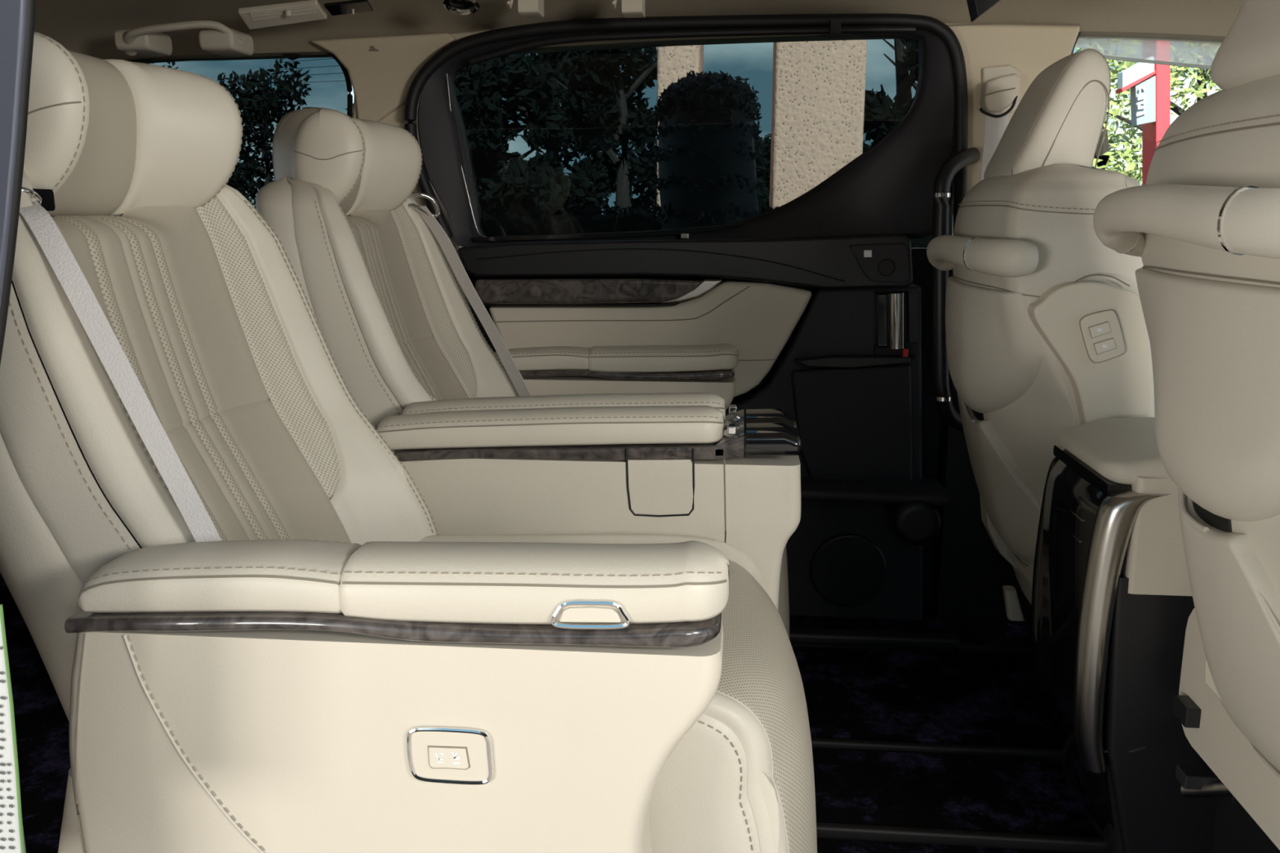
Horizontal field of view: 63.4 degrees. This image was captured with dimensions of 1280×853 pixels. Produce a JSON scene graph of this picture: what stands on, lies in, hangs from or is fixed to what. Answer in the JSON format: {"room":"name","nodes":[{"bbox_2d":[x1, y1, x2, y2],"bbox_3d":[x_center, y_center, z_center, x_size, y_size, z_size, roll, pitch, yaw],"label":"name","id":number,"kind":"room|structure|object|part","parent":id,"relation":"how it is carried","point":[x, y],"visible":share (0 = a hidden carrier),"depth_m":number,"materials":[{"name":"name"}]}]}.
{"room":"vehicle interior","nodes":[
{"label":"vehicle interior","id":0,"kind":"room"},
{"bbox_2d":[0,0,35,852],"bbox_3d":[-1.302,0.012,0.781,1.860,0.802,0.077,1,12,5],"label":"door frame","id":1,"kind":"structure","parent":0,"point":[17,17],"depth_m":0.68,"materials":[{"name":"grey paint"}]},
{"bbox_2d":[0,646,13,849],"bbox_3d":[-0.433,0.221,0.698,0.029,0.157,0.001,1,12,5],"label":"print","id":2,"kind":"object","parent":1,"relation":"attached to","point":[1,648],"depth_m":0.70},
{"bbox_2d":[0,573,1100,852],"bbox_3d":[0.146,0.600,1.645,4.600,0.050,1.900,1,12,5],"label":"floor","id":3,"kind":"structure","parent":0,"point":[42,723],"depth_m":1.94,"materials":[{"name":"carpet"}]},
{"bbox_2d":[0,31,817,852],"bbox_3d":[-0.248,0.115,1.181,0.912,1.056,0.717,1,12,5],"label":"chair","id":4,"kind":"object","parent":3,"relation":"on","point":[552,629],"visible":0.97,"depth_m":0.93,"materials":[{"name":"leather"}]},
{"bbox_3d":[-0.505,0.071,0.950,0.343,0.642,0.077,5,12,22],"label":"panel","id":5,"kind":"part","parent":4,"relation":"part of","materials":[{"name":"leather"}]},
{"bbox_3d":[-0.543,0.047,1.067,0.294,0.644,0.263,1,12,5],"label":"backrest","id":6,"kind":"part","parent":4,"relation":"part of","materials":[{"name":"leather"}]},
{"bbox_3d":[-0.572,-0.119,1.057,0.144,0.280,0.096,3,12,16],"label":"insert panel","id":7,"kind":"part","parent":4,"relation":"part of","materials":[{"name":"leather"}]},
{"bbox_3d":[-0.575,-0.108,1.117,0.107,0.235,0.027,3,12,13],"label":"insert panel","id":8,"kind":"part","parent":4,"relation":"part of","materials":[{"name":"beige leather"}]},
{"bbox_3d":[-0.571,-0.113,1.145,0.104,0.235,0.042,1,12,5],"label":"insert panel","id":9,"kind":"part","parent":4,"relation":"part of","materials":[{"name":"leather"}]},
{"bbox_3d":[-0.569,-0.119,1.171,0.104,0.235,0.016,1,12,5],"label":"insert panel","id":10,"kind":"part","parent":4,"relation":"part of","materials":[{"name":"leather"}]},
{"bbox_3d":[-0.567,-0.122,1.187,0.104,0.235,0.021,1,12,5],"label":"insert panel","id":11,"kind":"part","parent":4,"relation":"part of","materials":[{"name":"beige leather"}]},
{"bbox_3d":[-0.565,-0.126,1.207,0.105,0.235,0.028,0,11,1],"label":"insert panel","id":12,"kind":"part","parent":4,"relation":"part of","materials":[{"name":"leather"}]},
{"bbox_3d":[-0.564,-0.130,1.226,0.107,0.235,0.023,0,11,-2],"label":"insert panel","id":13,"kind":"part","parent":4,"relation":"part of","materials":[{"name":"beige leather"}]},
{"bbox_3d":[-0.550,-0.163,1.274,0.144,0.280,0.096,-1,12,-5],"label":"insert panel","id":14,"kind":"part","parent":4,"relation":"part of","materials":[{"name":"leather"}]},
{"bbox_3d":[-0.453,0.160,1.155,0.147,0.308,0.022,1,12,5],"label":"insert panel","id":15,"kind":"part","parent":4,"relation":"part of","materials":[{"name":"beige leather"}]},
{"bbox_3d":[-0.450,0.154,1.185,0.147,0.308,0.040,1,12,5],"label":"insert panel","id":16,"kind":"part","parent":4,"relation":"part of","materials":[{"name":"leather"}]},
{"bbox_3d":[-0.447,0.149,1.213,0.147,0.308,0.016,1,12,5],"label":"insert panel","id":17,"kind":"part","parent":4,"relation":"part of","materials":[{"name":"leather"}]},
{"bbox_3d":[-0.446,0.145,1.230,0.147,0.308,0.019,1,12,5],"label":"insert panel","id":18,"kind":"part","parent":4,"relation":"part of","materials":[{"name":"beige leather"}]},
{"bbox_3d":[-0.443,0.141,1.252,0.147,0.308,0.025,1,12,5],"label":"insert panel","id":19,"kind":"part","parent":4,"relation":"part of","materials":[{"name":"leather"}]},
{"bbox_3d":[-0.441,0.137,1.273,0.147,0.308,0.018,1,12,5],"label":"insert panel","id":20,"kind":"part","parent":4,"relation":"part of","materials":[{"name":"beige leather"}]},
{"bbox_3d":[-0.498,-0.111,1.330,0.192,0.424,0.083,1,12,5],"label":"perforated panel","id":21,"kind":"part","parent":4,"relation":"part of","materials":[{"name":"beige leather"}]},
{"bbox_3d":[-0.425,0.126,1.327,0.166,0.308,0.095,1,12,5],"label":"insert panel","id":22,"kind":"part","parent":4,"relation":"part of","materials":[{"name":"leather"}]},
{"bbox_3d":[-0.199,0.153,0.866,0.533,0.026,0.098,1,12,5],"label":"wood trim","id":23,"kind":"part","parent":4,"relation":"part of","materials":[{"name":"wood"}]},
{"bbox_3d":[-0.208,0.314,0.900,0.554,0.307,0.090,1,12,5],"label":"armrest panel","id":24,"kind":"part","parent":4,"relation":"part of","materials":[{"name":"beige leather"}]},
{"bbox_2d":[406,726,493,784],"bbox_3d":[-0.153,0.265,0.837,0.071,0.050,0.004,1,12,5],"label":"switch","id":25,"kind":"object","parent":4,"relation":"attached to","point":[436,755],"depth_m":0.83,"materials":[{"name":"white"}]},
{"bbox_3d":[-0.111,0.031,1.473,0.458,0.032,0.086,1,12,5],"label":"wood trim","id":26,"kind":"part","parent":4,"relation":"part of","materials":[{"name":"brown wood"}]},
{"bbox_3d":[-0.107,0.269,1.521,0.667,0.468,0.080,1,12,5],"label":"armrest panel","id":27,"kind":"part","parent":4,"relation":"part of","materials":[{"name":"leather"}]},
{"bbox_3d":[0.028,0.083,1.430,0.093,0.083,0.005,1,12,5],"label":"pocket lid","id":28,"kind":"part","parent":4,"relation":"part of","materials":[{"name":"leather"}]},
{"bbox_2d":[648,713,759,852],"bbox_3d":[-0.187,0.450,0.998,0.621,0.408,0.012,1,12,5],"label":"cushion","id":29,"kind":"object","parent":4,"relation":"on","point":[705,797],"depth_m":0.95,"materials":[{"name":"leather"}]},
{"bbox_2d":[716,559,817,852],"bbox_3d":[-0.141,0.400,1.233,0.698,0.426,0.400,1,12,5],"label":"cushion","id":30,"kind":"object","parent":4,"relation":"on","point":[760,669],"depth_m":1.07,"materials":[{"name":"beige leather"}]},
{"bbox_3d":[0.185,0.018,1.441,0.074,0.035,0.086,1,12,5],"label":"cup holder lid","id":31,"kind":"part","parent":4,"relation":"part of","materials":[{"name":"black"}]},
{"bbox_2d":[255,106,797,638],"bbox_3d":[-0.177,-0.030,1.899,0.912,1.056,0.707,1,12,5],"label":"chair","id":32,"kind":"object","parent":3,"relation":"on","point":[381,279],"visible":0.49,"depth_m":1.92,"materials":[{"name":"leather"}]},
{"bbox_3d":[-0.420,-0.080,1.696,0.329,0.642,0.101,1,12,5],"label":"panel","id":33,"kind":"part","parent":32,"relation":"part of","materials":[{"name":"leather"}]},
{"bbox_3d":[-0.500,-0.258,1.857,0.104,0.235,0.042,1,12,5],"label":"insert panel","id":34,"kind":"part","parent":32,"relation":"part of","materials":[{"name":"leather"}]},
{"bbox_3d":[-0.447,-0.149,2.035,0.294,0.644,0.263,1,12,5],"label":"backrest","id":35,"kind":"part","parent":32,"relation":"part of","materials":[{"name":"leather"}]},
{"bbox_3d":[-0.497,-0.263,1.883,0.104,0.235,0.016,1,12,5],"label":"insert panel","id":36,"kind":"part","parent":32,"relation":"part of","materials":[{"name":"leather"}]},
{"bbox_3d":[-0.496,-0.266,1.899,0.104,0.235,0.021,1,12,5],"label":"insert panel","id":37,"kind":"part","parent":32,"relation":"part of","materials":[{"name":"beige leather"}]},
{"bbox_3d":[-0.494,-0.270,1.918,0.104,0.235,0.032,1,12,5],"label":"insert panel","id":38,"kind":"part","parent":32,"relation":"part of","materials":[{"name":"leather"}]},
{"bbox_3d":[-0.492,-0.274,1.935,0.104,0.235,0.033,1,12,5],"label":"insert panel","id":39,"kind":"part","parent":32,"relation":"part of","materials":[{"name":"beige leather"}]},
{"bbox_3d":[-0.479,-0.307,1.986,0.144,0.280,0.096,-1,12,-5],"label":"insert panel","id":40,"kind":"part","parent":32,"relation":"part of","materials":[{"name":"leather"}]},
{"bbox_3d":[-0.374,0.001,1.942,0.147,0.308,0.019,1,12,5],"label":"insert panel","id":41,"kind":"part","parent":32,"relation":"part of","materials":[{"name":"beige leather"}]},
{"bbox_3d":[-0.372,-0.004,1.964,0.147,0.308,0.025,1,12,5],"label":"insert panel","id":42,"kind":"part","parent":32,"relation":"part of","materials":[{"name":"leather"}]},
{"bbox_3d":[-0.370,-0.008,1.985,0.147,0.308,0.018,1,12,5],"label":"insert panel","id":43,"kind":"part","parent":32,"relation":"part of","materials":[{"name":"beige leather"}]},
{"bbox_3d":[-0.426,-0.256,2.042,0.192,0.424,0.083,1,12,5],"label":"perforated panel","id":44,"kind":"part","parent":32,"relation":"part of","materials":[{"name":"beige leather"}]},
{"bbox_3d":[-0.354,-0.019,2.039,0.166,0.308,0.095,1,12,5],"label":"insert panel","id":45,"kind":"part","parent":32,"relation":"part of","materials":[{"name":"leather"}]},
{"bbox_3d":[-0.096,0.247,1.628,0.667,0.468,0.080,1,12,5],"label":"armrest panel","id":46,"kind":"part","parent":32,"relation":"part of","materials":[{"name":"leather"}]},
{"bbox_3d":[-0.068,-0.114,2.183,0.533,0.026,0.098,1,12,5],"label":"wood trim","id":47,"kind":"part","parent":32,"relation":"part of","materials":[{"name":"wood"}]},
{"bbox_3d":[-0.077,0.047,2.216,0.554,0.307,0.090,1,12,5],"label":"armrest panel","id":48,"kind":"part","parent":32,"relation":"part of","materials":[{"name":"beige leather"}]},
{"bbox_3d":[0.196,-0.004,1.548,0.074,0.035,0.086,1,12,5],"label":"cup holder lid","id":49,"kind":"part","parent":32,"relation":"part of","materials":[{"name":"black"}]},
{"bbox_2d":[777,545,789,638],"bbox_3d":[-0.070,0.256,1.945,0.698,0.426,0.400,1,12,5],"label":"cushion","id":50,"kind":"object","parent":32,"relation":"on","point":[784,605],"depth_m":1.80,"materials":[{"name":"beige leather"}]},
{"bbox_2d":[791,643,1027,656],"bbox_3d":[0.501,0.459,2.175,0.600,0.020,0.016,1,12,5],"label":"trim","id":51,"kind":"structure","parent":3,"relation":"on","point":[964,648],"depth_m":2.15,"materials":[{"name":"black plastic"}]},
{"bbox_2d":[796,662,1030,747],"bbox_3d":[0.436,0.510,1.923,0.480,0.013,0.300,1,12,5],"label":"floor mat","id":52,"kind":"object","parent":3,"relation":"on","point":[880,703],"visible":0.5,"depth_m":1.89,"materials":[{"name":"carpet"}]},
{"bbox_2d":[811,737,1062,762],"bbox_3d":[0.459,0.545,1.751,0.600,0.020,0.016,1,12,5],"label":"trim","id":53,"kind":"structure","parent":3,"relation":"on","point":[1047,755],"depth_m":1.74,"materials":[{"name":"black plastic"}]},
{"bbox_2d":[812,748,1079,836],"bbox_3d":[0.406,0.571,1.625,0.480,0.013,0.225,1,12,5],"label":"floor mat","id":54,"kind":"object","parent":3,"relation":"on","point":[1011,795],"visible":0.63,"depth_m":1.61,"materials":[{"name":"carpet"}]},
{"bbox_2d":[816,822,1108,852],"bbox_3d":[0.434,0.595,1.503,0.600,0.020,0.016,1,12,5],"label":"trim","id":55,"kind":"structure","parent":3,"relation":"on","point":[824,830],"depth_m":1.49,"materials":[{"name":"black plastic"}]},
{"bbox_2d":[926,48,1154,657],"bbox_3d":[0.887,-0.058,1.831,0.727,1.145,0.547,1,12,5],"label":"seat","id":56,"kind":"object","parent":3,"relation":"on","point":[1046,333],"visible":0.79,"depth_m":1.65,"materials":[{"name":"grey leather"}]},
{"bbox_3d":[0.602,-0.140,1.857,0.081,0.231,0.474,0,11,1],"label":"shell panel","id":57,"kind":"part","parent":56,"relation":"part of","materials":[{"name":"beige plastic"}]},
{"bbox_2d":[1006,546,1034,586],"bbox_3d":[0.972,0.174,1.886,0.540,0.190,0.500,1,12,5],"label":"cushion","id":58,"kind":"object","parent":56,"relation":"on","point":[1025,563],"depth_m":1.86,"materials":[{"name":"leather"}]},
{"bbox_3d":[0.753,-0.057,1.861,0.362,0.792,0.494,1,12,5],"label":"panel","id":59,"kind":"part","parent":56,"relation":"part of","materials":[{"name":"grey leather"}]},
{"bbox_2d":[1079,310,1124,362],"bbox_3d":[0.698,-0.137,1.567,0.068,0.079,0.013,1,12,5],"label":"switch plate","id":60,"kind":"object","parent":56,"relation":"attached to","point":[1101,332],"depth_m":1.56,"materials":[{"name":"beige plastic"}]},
{"bbox_3d":[0.829,-0.032,1.736,0.290,0.792,0.240,1,12,5],"label":"seat","id":61,"kind":"part","parent":56,"relation":"part of","materials":[{"name":"grey leather"}]},
{"bbox_2d":[1031,417,1217,852],"bbox_3d":[0.940,0.298,1.468,0.698,0.592,0.290,1,12,5],"label":"console","id":62,"kind":"object","parent":3,"relation":"on","point":[1113,604],"visible":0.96,"depth_m":1.38,"materials":[{"name":"black plastic"}]},
{"bbox_3d":[0.661,0.223,1.607,0.098,0.385,0.044,1,12,5],"label":"rail","id":63,"kind":"part","parent":62,"relation":"part of","materials":[{"name":"silver"}]},
{"bbox_3d":[0.825,0.031,1.426,0.430,0.052,0.270,1,12,5],"label":"lid","id":64,"kind":"part","parent":62,"relation":"part of","materials":[{"name":"grey leather"}]},
{"bbox_3d":[0.629,0.271,1.368,0.098,0.385,0.044,1,12,5],"label":"metal rail","id":65,"kind":"part","parent":62,"relation":"part of","materials":[{"name":"grey metal"}]},
{"bbox_3d":[0.830,0.142,1.325,0.395,0.155,0.030,1,12,5],"label":"trim","id":66,"kind":"part","parent":62,"relation":"part of","materials":[{"name":"beige plastic"}]},
{"bbox_2d":[1093,0,1279,852],"bbox_3d":[0.805,0.078,0.983,0.731,1.217,0.565,1,12,5],"label":"seat","id":67,"kind":"object","parent":3,"relation":"on","point":[1203,225],"visible":1,"depth_m":0.97,"materials":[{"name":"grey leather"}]},
{"bbox_3d":[0.702,0.447,1.276,0.018,0.050,0.069,-6,13,-27],"label":"rail","id":68,"kind":"part","parent":67,"relation":"part of","materials":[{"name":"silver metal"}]},
{"bbox_3d":[0.561,-0.028,1.012,0.081,0.231,0.474,2,12,10],"label":"shell panel","id":69,"kind":"part","parent":67,"relation":"part of","materials":[{"name":"beige plastic"}]},
{"bbox_3d":[0.712,0.056,1.012,0.362,0.792,0.494,1,12,5],"label":"panel","id":70,"kind":"part","parent":67,"relation":"part of","materials":[{"name":"grey leather"}]},
{"bbox_3d":[0.624,0.283,1.099,0.006,0.044,0.077,-1,12,-5],"label":"vent plate","id":71,"kind":"part","parent":67,"relation":"part of","materials":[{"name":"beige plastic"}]},
{"bbox_2d":[1178,608,1279,850],"bbox_3d":[0.909,0.343,1.050,0.498,0.190,0.500,1,12,5],"label":"cushion","id":72,"kind":"object","parent":67,"relation":"on","point":[1253,780],"depth_m":1.19,"materials":[{"name":"leather"}]},
{"bbox_3d":[0.717,0.443,1.248,0.010,0.022,0.010,1,12,5],"label":"lever","id":73,"kind":"part","parent":67,"relation":"part of","materials":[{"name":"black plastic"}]},
{"bbox_2d":[332,246,940,598],"bbox_3d":[0.235,0.054,2.453,4.600,0.940,0.030,1,12,5],"label":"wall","id":74,"kind":"structure","parent":0,"point":[922,267],"depth_m":2.38,"materials":[{"name":"grey plastic"}]},
{"bbox_2d":[126,53,352,208],"bbox_3d":[-1.008,-0.572,2.415,0.725,0.594,0.030,1,12,5],"label":"window","id":75,"kind":"structure","parent":74,"relation":"in","point":[264,89],"depth_m":2.37,"materials":[{"name":"clear glass"}]},
{"bbox_2d":[352,30,488,310],"bbox_3d":[-0.521,-0.516,2.365,0.412,0.719,0.085,1,12,5],"label":"trim","id":76,"kind":"structure","parent":74,"relation":"attached to","point":[396,117],"depth_m":2.29,"materials":[{"name":"plastic"}]},
{"bbox_2d":[404,13,968,649],"bbox_3d":[0.096,-0.161,2.244,1.224,1.387,0.340,1,12,5],"label":"door","id":77,"kind":"structure","parent":74,"relation":"in","point":[849,373],"depth_m":2.21,"materials":[{"name":"grey plastic"}]},
{"bbox_2d":[452,35,919,236],"bbox_3d":[0.084,-0.633,2.270,1.064,0.454,0.005,1,12,5],"label":"window","id":78,"kind":"structure","parent":77,"relation":"attached to","point":[675,134],"depth_m":2.27,"materials":[{"name":"clear glass"}]},
{"bbox_3d":[0.098,-0.789,2.147,0.922,0.066,0.016,1,12,5],"label":"shade rail","id":79,"kind":"part","parent":77,"relation":"part of","materials":[{"name":"black plastic"}]},
{"bbox_3d":[0.345,0.101,2.334,0.602,0.838,0.080,1,12,5],"label":"panel","id":80,"kind":"part","parent":77,"relation":"part of","materials":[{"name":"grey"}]},
{"bbox_2d":[809,533,886,606],"bbox_3d":[0.467,0.320,2.329,0.170,0.170,0.032,1,12,5],"label":"speaker grille","id":81,"kind":"object","parent":77,"relation":"attached to","point":[846,569],"depth_m":2.31,"materials":[{"name":"black plastic"}]},
{"bbox_3d":[0.493,-0.337,2.139,0.125,0.080,0.018,1,12,5],"label":"switch panel","id":82,"kind":"part","parent":77,"relation":"part of","materials":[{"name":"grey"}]},
{"bbox_3d":[0.506,-0.327,2.131,0.034,0.034,0.015,1,12,5],"label":"knob","id":83,"kind":"part","parent":77,"relation":"part of","materials":[{"name":"black plastic"}]},
{"bbox_3d":[0.534,-0.220,2.158,0.038,0.116,0.032,1,12,5],"label":"handle","id":84,"kind":"part","parent":77,"relation":"part of","materials":[{"name":"silver metal"}]},
{"bbox_3d":[0.576,-0.233,2.194,0.028,0.109,0.035,1,12,5],"label":"handle","id":85,"kind":"part","parent":77,"relation":"part of","materials":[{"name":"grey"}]},
{"bbox_2d":[885,500,941,546],"bbox_3d":[0.583,0.190,2.215,0.100,0.100,0.140,1,12,5],"label":"speaker","id":86,"kind":"object","parent":77,"relation":"on","point":[914,522],"depth_m":2.15,"materials":[{"name":"black plastic"}]},
{"bbox_2d":[932,147,980,432],"bbox_3d":[0.662,-0.271,2.162,0.177,0.608,0.059,-10,15,-41],"label":"handle","id":87,"kind":"object","parent":74,"relation":"attached to","point":[941,194],"visible":0.87,"depth_m":2.11,"materials":[{"name":"black plastic"}]},
{"bbox_2d":[929,268,1029,623],"bbox_3d":[0.782,0.026,2.285,0.220,0.860,0.100,1,12,5],"label":"trim","id":88,"kind":"structure","parent":74,"relation":"attached to","point":[969,575],"depth_m":2.29,"materials":[{"name":"black plastic"}]},
{"bbox_2d":[979,64,1020,181],"bbox_3d":[0.735,-0.443,2.155,0.090,0.597,0.097,1,12,5],"label":"anchor","id":89,"kind":"object","parent":74,"relation":"attached to","point":[1001,84],"visible":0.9,"depth_m":2.11,"materials":[{"name":"beige plastic"}]},
{"bbox_3d":[0.744,-0.694,2.142,0.080,0.099,0.022,1,12,5],"label":"plate","id":90,"kind":"part","parent":89,"relation":"part of","materials":[{"name":"beige plastic"}]},
{"bbox_2d":[944,22,1080,235],"bbox_3d":[0.763,-0.592,2.211,0.276,0.501,0.104,1,12,5],"label":"trim","id":91,"kind":"structure","parent":74,"relation":"attached to","point":[1029,48],"depth_m":2.13,"materials":[{"name":"plastic"}]},
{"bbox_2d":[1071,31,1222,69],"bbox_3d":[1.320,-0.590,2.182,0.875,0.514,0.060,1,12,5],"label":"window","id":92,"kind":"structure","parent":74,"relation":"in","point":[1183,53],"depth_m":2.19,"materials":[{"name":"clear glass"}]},
{"bbox_2d":[34,0,1244,62],"bbox_3d":[-0.250,-0.704,1.440,3.800,0.408,1.800,1,12,5],"label":"ceiling","id":93,"kind":"structure","parent":0,"point":[86,27],"depth_m":2.18,"materials":[{"name":"beige fabric"}]},
{"bbox_2d":[114,20,253,56],"bbox_3d":[-0.952,-0.800,2.147,0.259,0.057,0.141,1,12,5],"label":"grip","id":94,"kind":"object","parent":93,"relation":"attached to","point":[223,40],"visible":1,"depth_m":2.12,"materials":[{"name":"beige plastic"}]},
{"bbox_2d":[238,0,327,29],"bbox_3d":[-0.694,-0.798,2.009,0.161,0.044,0.059,1,12,5],"label":"ceiling vent","id":95,"kind":"object","parent":93,"relation":"in","point":[281,14],"visible":1,"depth_m":2.00,"materials":[{"name":"beige plastic"}]},
{"bbox_2d":[324,0,373,15],"bbox_3d":[-0.560,-0.802,1.988,0.086,0.030,0.057,1,12,5],"label":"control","id":96,"kind":"object","parent":95,"relation":"attached to","point":[352,6],"visible":1,"depth_m":1.99,"materials":[{"name":"black plastic"}]},
{"bbox_3d":[-0.545,-0.786,1.966,0.012,0.008,0.012,1,12,5],"label":"knob","id":97,"kind":"part","parent":96,"relation":"part of","materials":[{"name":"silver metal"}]},
{"bbox_2d":[311,32,455,121],"bbox_3d":[-0.557,-0.754,2.290,0.322,0.208,0.063,1,12,5],"label":"trim","id":98,"kind":"structure","parent":93,"relation":"attached to","point":[382,70],"depth_m":2.26,"materials":[{"name":"plastic"}]},
{"bbox_2d":[443,0,479,14],"bbox_3d":[-0.335,-0.791,1.944,0.068,0.027,0.061,1,12,5],"label":"recessed light","id":99,"kind":"object","parent":93,"relation":"in","point":[457,6],"visible":1,"depth_m":1.95,"materials":[{"name":"silver metal"}]},
{"bbox_2d":[506,0,544,17],"bbox_3d":[-0.216,-0.803,1.955,0.054,0.046,0.091,1,12,5],"label":"coat hook","id":100,"kind":"object","parent":93,"relation":"attached to","point":[526,8],"visible":1,"depth_m":1.94,"materials":[{"name":"beige plastic"}]},
{"bbox_2d":[612,0,644,17],"bbox_3d":[-0.021,-0.795,1.937,0.054,0.046,0.091,1,12,5],"label":"coat hook","id":101,"kind":"object","parent":93,"relation":"attached to","point":[630,8],"visible":1,"depth_m":1.93,"materials":[{"name":"beige plastic"}]},
{"bbox_2d":[966,0,999,22],"bbox_3d":[0.553,-0.671,1.628,0.079,0.060,0.050,1,12,5],"label":"screen","id":102,"kind":"object","parent":93,"relation":"hanging from","point":[976,8],"visible":1,"depth_m":1.61,"materials":[{"name":"black glass"}]},
{"label":"outside","id":103,"kind":"structure","parent":0,"visible":0},
{"bbox_3d":[0.975,-0.684,10.016,90.000,0.100,70.000,1,12,5],"label":"ground","id":104,"kind":"structure","parent":103,"visible":0},
{"bbox_2d":[910,217,951,248],"bbox_3d":[-0.829,-0.375,4.887,5.824,1.332,0.362,1,12,5],"label":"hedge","id":105,"kind":"object","parent":104,"relation":"on","point":[921,242],"visible":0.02,"depth_m":4.46,"materials":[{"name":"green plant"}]},
{"bbox_2d":[1115,62,1169,185],"bbox_3d":[4.138,-1.999,8.541,0.579,2.425,0.340,1,12,5],"label":"roadside sign","id":106,"kind":"object","parent":104,"relation":"on","point":[1150,97],"visible":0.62,"depth_m":8.28,"materials":[{"name":"red"}]},
{"bbox_3d":[4.257,-2.001,8.550,0.345,2.425,0.300,1,12,5],"label":"post","id":107,"kind":"part","parent":106,"relation":"part of","materials":[{"name":"red metal"}]},
{"bbox_2d":[1073,47,1220,185],"bbox_3d":[4.496,-2.454,10.354,2.480,3.255,1.629,1,12,5],"label":"sunlit tree","id":108,"kind":"object","parent":104,"relation":"on","point":[1106,157],"visible":0.13,"depth_m":10.18,"materials":[{"name":"green plant"}]},
{"bbox_2d":[1106,66,1221,182],"bbox_3d":[6.507,-3.044,12.041,2.482,3.739,2.191,1,12,5],"label":"sunlit tree","id":109,"kind":"object","parent":104,"relation":"on","point":[1177,109],"visible":0.03,"depth_m":12.03,"materials":[{"name":"green plant"}]}
]}

